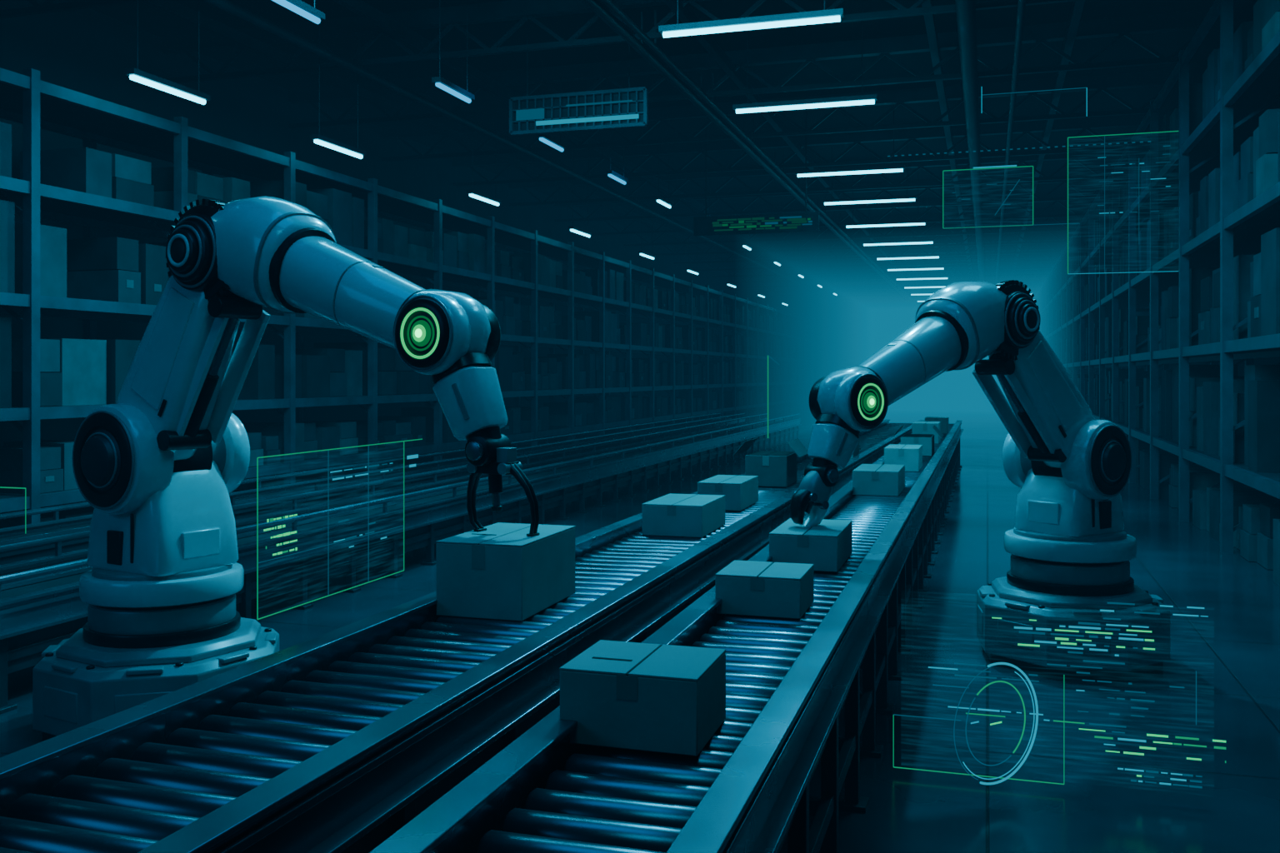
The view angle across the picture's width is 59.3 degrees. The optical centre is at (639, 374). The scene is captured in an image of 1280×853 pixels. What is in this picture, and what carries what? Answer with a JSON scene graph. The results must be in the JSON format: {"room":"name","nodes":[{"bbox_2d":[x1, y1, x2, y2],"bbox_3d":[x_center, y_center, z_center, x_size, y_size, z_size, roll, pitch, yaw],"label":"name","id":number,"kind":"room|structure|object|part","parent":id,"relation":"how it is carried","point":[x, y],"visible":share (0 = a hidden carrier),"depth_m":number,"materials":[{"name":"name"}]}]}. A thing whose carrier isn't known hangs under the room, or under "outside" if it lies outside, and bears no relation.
{"room":"distribution center","nodes":[
{"label":"distribution center","id":0,"kind":"room"},
{"bbox_2d":[0,486,25,534],"bbox_3d":[-2.366,0.479,4.028,0.421,0.162,0.002,0,0,17],"label":"bracket","id":1,"kind":"object","parent":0,"point":[0,487],"visible":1,"depth_m":3.97,"materials":[{"name":"green"}]},
{"bbox_2d":[256,439,422,619],"bbox_3d":[-1.180,0.583,4.582,0.002,0.579,1.222,0,0,17],"label":"panel","id":2,"kind":"object","parent":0,"point":[411,457],"visible":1,"depth_m":4.41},
{"bbox_2d":[0,0,772,514],"bbox_3d":[-2.183,-1.250,25.794,0.200,5.700,56.000,0,0,17],"label":"wall","id":3,"kind":"structure","parent":0,"point":[87,51],"depth_m":15.51,"materials":[{"name":"paint"}]},
{"bbox_2d":[0,410,1279,852],"bbox_3d":[4.219,1.700,23.816,13.200,0.200,56.000,0,0,17],"label":"floor","id":4,"kind":"structure","parent":0,"point":[1234,652],"depth_m":5.50,"materials":[{"name":"concrete"}]},
{"bbox_2d":[32,196,539,741],"bbox_3d":[-1.507,0.418,4.791,2.624,2.364,1.008,0,0,31],"label":"robotic arm","id":5,"kind":"object","parent":4,"relation":"on","point":[158,467],"visible":0.98,"depth_m":4.85},
{"bbox_3d":[-2.067,-0.069,5.036,0.650,0.974,0.265,0,0,31],"label":"arm","id":6,"kind":"part","parent":5,"relation":"part of","materials":[{"name":"white paint"}]},
{"bbox_2d":[0,412,745,564],"bbox_3d":[-1.746,1.280,15.350,0.752,0.639,27.730,0,0,17],"label":"conveyor","id":7,"kind":"object","parent":4,"relation":"on","point":[57,527],"visible":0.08,"depth_m":11.00,"materials":[{"name":"metal"}]},
{"bbox_2d":[0,413,801,714],"bbox_3d":[-0.504,1.280,14.966,0.952,0.639,27.730,0,0,17],"label":"conveyor","id":8,"kind":"object","parent":4,"relation":"on","point":[42,607],"visible":0.83,"depth_m":8.86,"materials":[{"name":"metal"}]},
{"bbox_2d":[0,67,813,528],"bbox_3d":[0.025,-0.460,27.519,1.190,4.120,48.690,0,0,17],"label":"storage rack","id":9,"kind":"object","parent":4,"relation":"on","point":[121,279],"visible":0.78,"depth_m":13.63,"materials":[{"name":"metal"}]},
{"bbox_2d":[0,420,924,852],"bbox_3d":[1.619,1.200,10.384,0.752,0.801,20.200,0,0,18],"label":"conveyor","id":10,"kind":"object","parent":4,"relation":"on","point":[333,742],"visible":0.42,"depth_m":2.78,"materials":[{"name":"metal"}]},
{"bbox_2d":[435,522,575,621],"bbox_3d":[-0.488,0.722,4.196,0.330,0.265,0.533,0,0,17],"label":"cardboard box","id":11,"kind":"object","parent":10,"relation":"on","point":[499,572],"visible":0.87,"depth_m":3.97,"materials":[{"name":"blue cardboard"}]},
{"bbox_2d":[641,493,724,537],"bbox_3d":[0.249,0.771,6.208,0.330,0.166,0.553,0,0,17],"label":"cardboard box","id":12,"kind":"object","parent":10,"relation":"on","point":[669,515],"visible":1,"depth_m":5.97,"materials":[{"name":"blue cardboard"}]},
{"bbox_2d":[697,475,758,510],"bbox_3d":[0.582,0.768,7.372,0.280,0.172,0.573,0,0,17],"label":"cardboard box","id":13,"kind":"object","parent":10,"relation":"on","point":[740,492],"visible":0.91,"depth_m":7.13,"materials":[{"name":"teal cardboard"}]},
{"bbox_2d":[732,438,807,487],"bbox_3d":[1.035,0.682,8.838,0.519,0.343,0.503,0,0,17],"label":"cardboard box","id":14,"kind":"object","parent":10,"relation":"on","point":[772,468],"visible":0.95,"depth_m":8.62,"materials":[{"name":"teal cardboard"}]},
{"bbox_2d":[369,420,963,852],"bbox_3d":[2.392,1.200,10.146,0.612,0.801,20.200,0,0,17],"label":"conveyor","id":15,"kind":"object","parent":4,"relation":"on","point":[789,682],"visible":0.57,"depth_m":2.79,"materials":[{"name":"metal"}]},
{"bbox_2d":[559,640,725,756],"bbox_3d":[0.013,0.766,2.701,0.330,0.175,0.293,0,0,17],"label":"cardboard box","id":16,"kind":"object","parent":15,"relation":"on","point":[670,699],"visible":0.96,"depth_m":2.58,"materials":[{"name":"blue cardboard"}]},
{"bbox_2d":[715,560,814,619],"bbox_3d":[0.462,0.783,4.128,0.305,0.142,0.323,0,0,17],"label":"cardboard box","id":17,"kind":"object","parent":15,"relation":"on","point":[781,590],"visible":1,"depth_m":3.99,"materials":[{"name":"blue cardboard"}]},
{"bbox_2d":[769,518,852,572],"bbox_3d":[0.792,0.776,5.172,0.300,0.156,0.553,0,0,17],"label":"cardboard box","id":18,"kind":"object","parent":15,"relation":"on","point":[827,545],"visible":0.8,"depth_m":4.93,"materials":[{"name":"blue cardboard"}]},
{"bbox_2d":[852,464,904,496],"bbox_3d":[1.761,0.768,8.274,0.320,0.172,0.653,0,0,17],"label":"cardboard box","id":19,"kind":"object","parent":15,"relation":"on","point":[867,479],"visible":1,"depth_m":7.98,"materials":[{"name":"teal cardboard"}]},
{"bbox_2d":[884,444,922,471],"bbox_3d":[2.402,0.753,10.248,0.300,0.202,0.603,0,0,17],"label":"cardboard box","id":20,"kind":"object","parent":15,"relation":"on","point":[910,456],"visible":0.91,"depth_m":9.97,"materials":[{"name":"teal cardboard"}]},
{"bbox_2d":[891,425,943,455],"bbox_3d":[3.002,0.702,12.155,0.519,0.303,0.603,0,0,17],"label":"cardboard box","id":21,"kind":"object","parent":15,"relation":"on","point":[927,441],"visible":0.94,"depth_m":11.88,"materials":[{"name":"teal cardboard"}]},
{"bbox_2d":[911,421,940,444],"bbox_3d":[3.632,0.728,14.263,0.320,0.252,0.603,0,0,17],"label":"cardboard box","id":22,"kind":"object","parent":15,"relation":"on","point":[917,427],"visible":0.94,"depth_m":13.98,"materials":[{"name":"teal cardboard"}]},
{"bbox_2d":[925,416,949,433],"bbox_3d":[4.419,0.743,16.741,0.320,0.222,0.603,0,0,17],"label":"cardboard box","id":23,"kind":"object","parent":15,"relation":"on","point":[944,421],"visible":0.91,"depth_m":16.45,"materials":[{"name":"teal cardboard"}]},
{"bbox_2d":[790,280,1169,680],"bbox_3d":[1.762,0.554,5.888,2.583,2.093,0.974,0,0,-35],"label":"robotic arm","id":24,"kind":"object","parent":4,"relation":"on","point":[1070,549],"visible":1,"depth_m":5.97},
{"bbox_3d":[2.188,0.104,6.103,0.770,0.858,0.238,0,0,-35],"label":"arm","id":25,"kind":"part","parent":24,"relation":"part of","materials":[{"name":"white paint"}]},
{"bbox_2d":[1037,0,1279,586],"bbox_3d":[10.543,-0.970,25.316,1.190,5.140,46.090,0,0,17],"label":"storage rack","id":26,"kind":"object","parent":4,"relation":"on","point":[1204,439],"visible":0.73,"depth_m":12.24,"materials":[{"name":"metal"}]},
{"bbox_2d":[70,0,1214,284],"bbox_3d":[4.219,-4.200,23.816,13.200,0.200,56.000,0,0,17],"label":"ceiling","id":27,"kind":"structure","parent":0,"point":[153,21],"depth_m":15.40,"materials":[{"name":"paint"}]},
{"bbox_2d":[124,0,209,104],"bbox_3d":[-4.292,-3.023,10.159,0.100,0.962,1.100,0,0,17],"label":"lamp","id":28,"kind":"object","parent":27,"relation":"hanging from","point":[137,75],"depth_m":10.11,"materials":[{"name":"metal"}]},
{"bbox_2d":[271,0,324,24],"bbox_3d":[-2.819,-3.023,9.167,0.100,0.186,0.730,0,0,17],"label":"lamp","id":29,"kind":"object","parent":27,"relation":"hanging from","point":[303,9],"depth_m":9.24,"materials":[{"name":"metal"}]},
{"bbox_2d":[310,57,365,159],"bbox_3d":[-3.472,-3.022,12.815,0.100,0.960,1.134,0,0,17],"label":"lamp","id":30,"kind":"object","parent":27,"relation":"hanging from","point":[321,140],"depth_m":12.79,"materials":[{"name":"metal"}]},
{"bbox_2d":[431,0,474,103],"bbox_3d":[-1.998,-3.444,11.824,0.100,1.028,0.983,0,0,17],"label":"lamp","id":31,"kind":"object","parent":27,"relation":"hanging from","point":[441,82],"depth_m":11.83,"materials":[{"name":"metal"}]},
{"bbox_2d":[466,130,501,205],"bbox_3d":[-2.326,-3.024,16.523,0.100,0.965,1.173,0,0,17],"label":"lamp","id":32,"kind":"object","parent":27,"relation":"hanging from","point":[472,193],"depth_m":16.41,"materials":[{"name":"metal"}]},
{"bbox_2d":[536,132,566,152],"bbox_3d":[-1.177,-3.052,14.481,0.100,0.243,1.013,0,0,17],"label":"lamp","id":33,"kind":"object","parent":27,"relation":"hanging from","point":[545,138],"depth_m":14.52,"materials":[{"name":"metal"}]},
{"bbox_2d":[509,33,648,135],"bbox_3d":[-0.722,-3.410,12.992,1.690,1.180,0.081,0,0,17],"label":"display board","id":34,"kind":"object","parent":27,"relation":"hanging from","point":[621,107],"visible":0.98,"depth_m":12.98,"materials":[{"name":"paint"}]},
{"bbox_2d":[568,177,592,237],"bbox_3d":[-1.122,-3.025,20.418,0.100,0.964,1.224,0,0,17],"label":"lamp","id":35,"kind":"object","parent":27,"relation":"hanging from","point":[574,229],"depth_m":20.42,"materials":[{"name":"metal"}]},
{"bbox_2d":[0,0,1209,296],"bbox_3d":[4.219,-3.825,23.816,13.200,0.550,54.000,0,0,17],"label":"ceiling beams","id":36,"kind":"structure","parent":27,"relation":"attached to","point":[220,36],"depth_m":16.57,"materials":[{"name":"metal"}]},
{"bbox_2d":[200,0,1025,299],"bbox_3d":[3.920,-3.632,23.908,7.295,0.535,55.800,0,0,17],"label":"ceiling beams","id":37,"kind":"structure","parent":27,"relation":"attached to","point":[965,9],"depth_m":14.23,"materials":[{"name":"metal"}]},
{"bbox_2d":[605,129,628,184],"bbox_3d":[-0.390,-3.288,17.031,0.100,0.712,1.041,0,0,17],"label":"lamp","id":38,"kind":"object","parent":27,"relation":"hanging from","point":[611,173],"depth_m":17.02,"materials":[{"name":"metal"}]},
{"bbox_2d":[638,215,655,259],"bbox_3d":[0.110,-3.017,24.408,0.100,0.949,1.250,0,0,17],"label":"lamp","id":39,"kind":"object","parent":27,"relation":"hanging from","point":[642,253],"depth_m":24.64,"materials":[{"name":"metal"}]},
{"bbox_2d":[655,144,673,208],"bbox_3d":[0.375,-3.427,19.506,0.100,0.993,1.104,0,0,17],"label":"lamp","id":40,"kind":"object","parent":27,"relation":"hanging from","point":[663,202],"depth_m":19.45,"materials":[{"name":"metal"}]},
{"bbox_2d":[716,183,717,215],"bbox_3d":[1.548,-3.631,23.302,0.100,0.655,0.005,0,0,17],"label":"lamp","id":41,"kind":"object","parent":27,"relation":"hanging from","point":[717,183],"depth_m":23.49,"materials":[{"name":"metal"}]},
{"bbox_2d":[741,243,752,250],"bbox_3d":[2.449,-2.990,26.218,0.100,0.120,1.140,0,0,17],"label":"lamp","id":42,"kind":"object","parent":27,"relation":"hanging from","point":[749,247],"depth_m":26.29,"materials":[{"name":"metal"}]},
{"bbox_2d":[693,118,819,235],"bbox_3d":[1.821,-3.115,17.748,2.000,1.770,0.060,0,0,17],"label":"display board","id":43,"kind":"object","parent":27,"relation":"hanging from","point":[793,222],"visible":0.99,"depth_m":17.72,"materials":[{"name":"paint"}]},
{"bbox_2d":[772,233,781,265],"bbox_3d":[3.602,-3.369,29.951,0.100,0.866,1.240,0,0,17],"label":"lamp","id":44,"kind":"object","parent":27,"relation":"hanging from","point":[776,262],"depth_m":30.16,"materials":[{"name":"metal"}]},
{"bbox_2d":[797,273,804,278],"bbox_3d":[4.801,-2.989,33.830,0.100,0.117,1.266,0,0,17],"label":"lamp","id":45,"kind":"object","parent":27,"relation":"hanging from","point":[801,275],"depth_m":33.95,"materials":[{"name":"metal"}]},
{"bbox_2d":[816,260,823,287],"bbox_3d":[5.970,-3.394,37.613,0.100,0.927,1.370,0,0,17],"label":"lamp","id":46,"kind":"object","parent":27,"relation":"hanging from","point":[819,285],"depth_m":38.20,"materials":[{"name":"metal"}]},
{"bbox_2d":[832,268,838,295],"bbox_3d":[7.146,-3.437,41.420,0.100,0.988,1.424,0,0,17],"label":"lamp","id":47,"kind":"object","parent":27,"relation":"hanging from","point":[836,293],"depth_m":42.02,"materials":[{"name":"metal"}]},
{"bbox_2d":[767,355,779,438],"bbox_3d":[1.367,0.223,11.509,0.129,0.854,0.002,0,0,17],"label":"bracket","id":48,"kind":"object","parent":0,"point":[767,356],"visible":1,"depth_m":11.53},
{"bbox_2d":[772,282,1072,411],"bbox_3d":[12.514,-1.250,50.664,13.600,5.700,0.200,0,0,17],"label":"wall","id":49,"kind":"structure","parent":0,"point":[848,330],"depth_m":51.23,"materials":[{"name":"paint"}]},
{"bbox_2d":[953,662,1038,784],"bbox_3d":[1.332,1.300,4.197,0.443,0.453,0.009,0,0,-30],"label":"hologram dial","id":50,"kind":"object","parent":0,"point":[1017,768],"visible":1,"depth_m":4.23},
{"bbox_2d":[942,165,1077,229],"bbox_3d":[2.656,-1.286,8.076,0.933,0.438,0.002,0,0,17],"label":"panel","id":51,"kind":"object","parent":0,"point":[1008,166],"visible":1,"depth_m":8.10,"materials":[{"name":"green"}]},
{"bbox_2d":[887,86,1150,156],"bbox_3d":[2.656,-1.828,7.971,1.770,0.464,0.002,0,0,17],"label":"hologram bracket","id":52,"kind":"object","parent":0,"point":[982,87],"visible":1,"depth_m":7.93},
{"bbox_2d":[893,602,1225,789],"bbox_3d":[1.587,1.216,4.324,1.202,0.712,0.002,0,0,17],"label":"display","id":53,"kind":"object","parent":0,"point":[1111,611],"depth_m":4.28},
{"bbox_2d":[1067,130,1178,274],"bbox_3d":[3.348,-1.190,7.810,0.713,0.965,0.002,0,0,17],"label":"panel","id":54,"kind":"object","parent":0,"point":[1104,165],"depth_m":7.84,"materials":[{"name":"green"}]},
{"bbox_2d":[1076,357,1279,377],"bbox_3d":[10.620,-1.250,21.838,0.200,5.700,56.000,0,0,17],"label":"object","id":55,"kind":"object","parent":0,"point":[1269,361],"depth_m":16.71,"materials":[{"name":"paint"}]}
]}

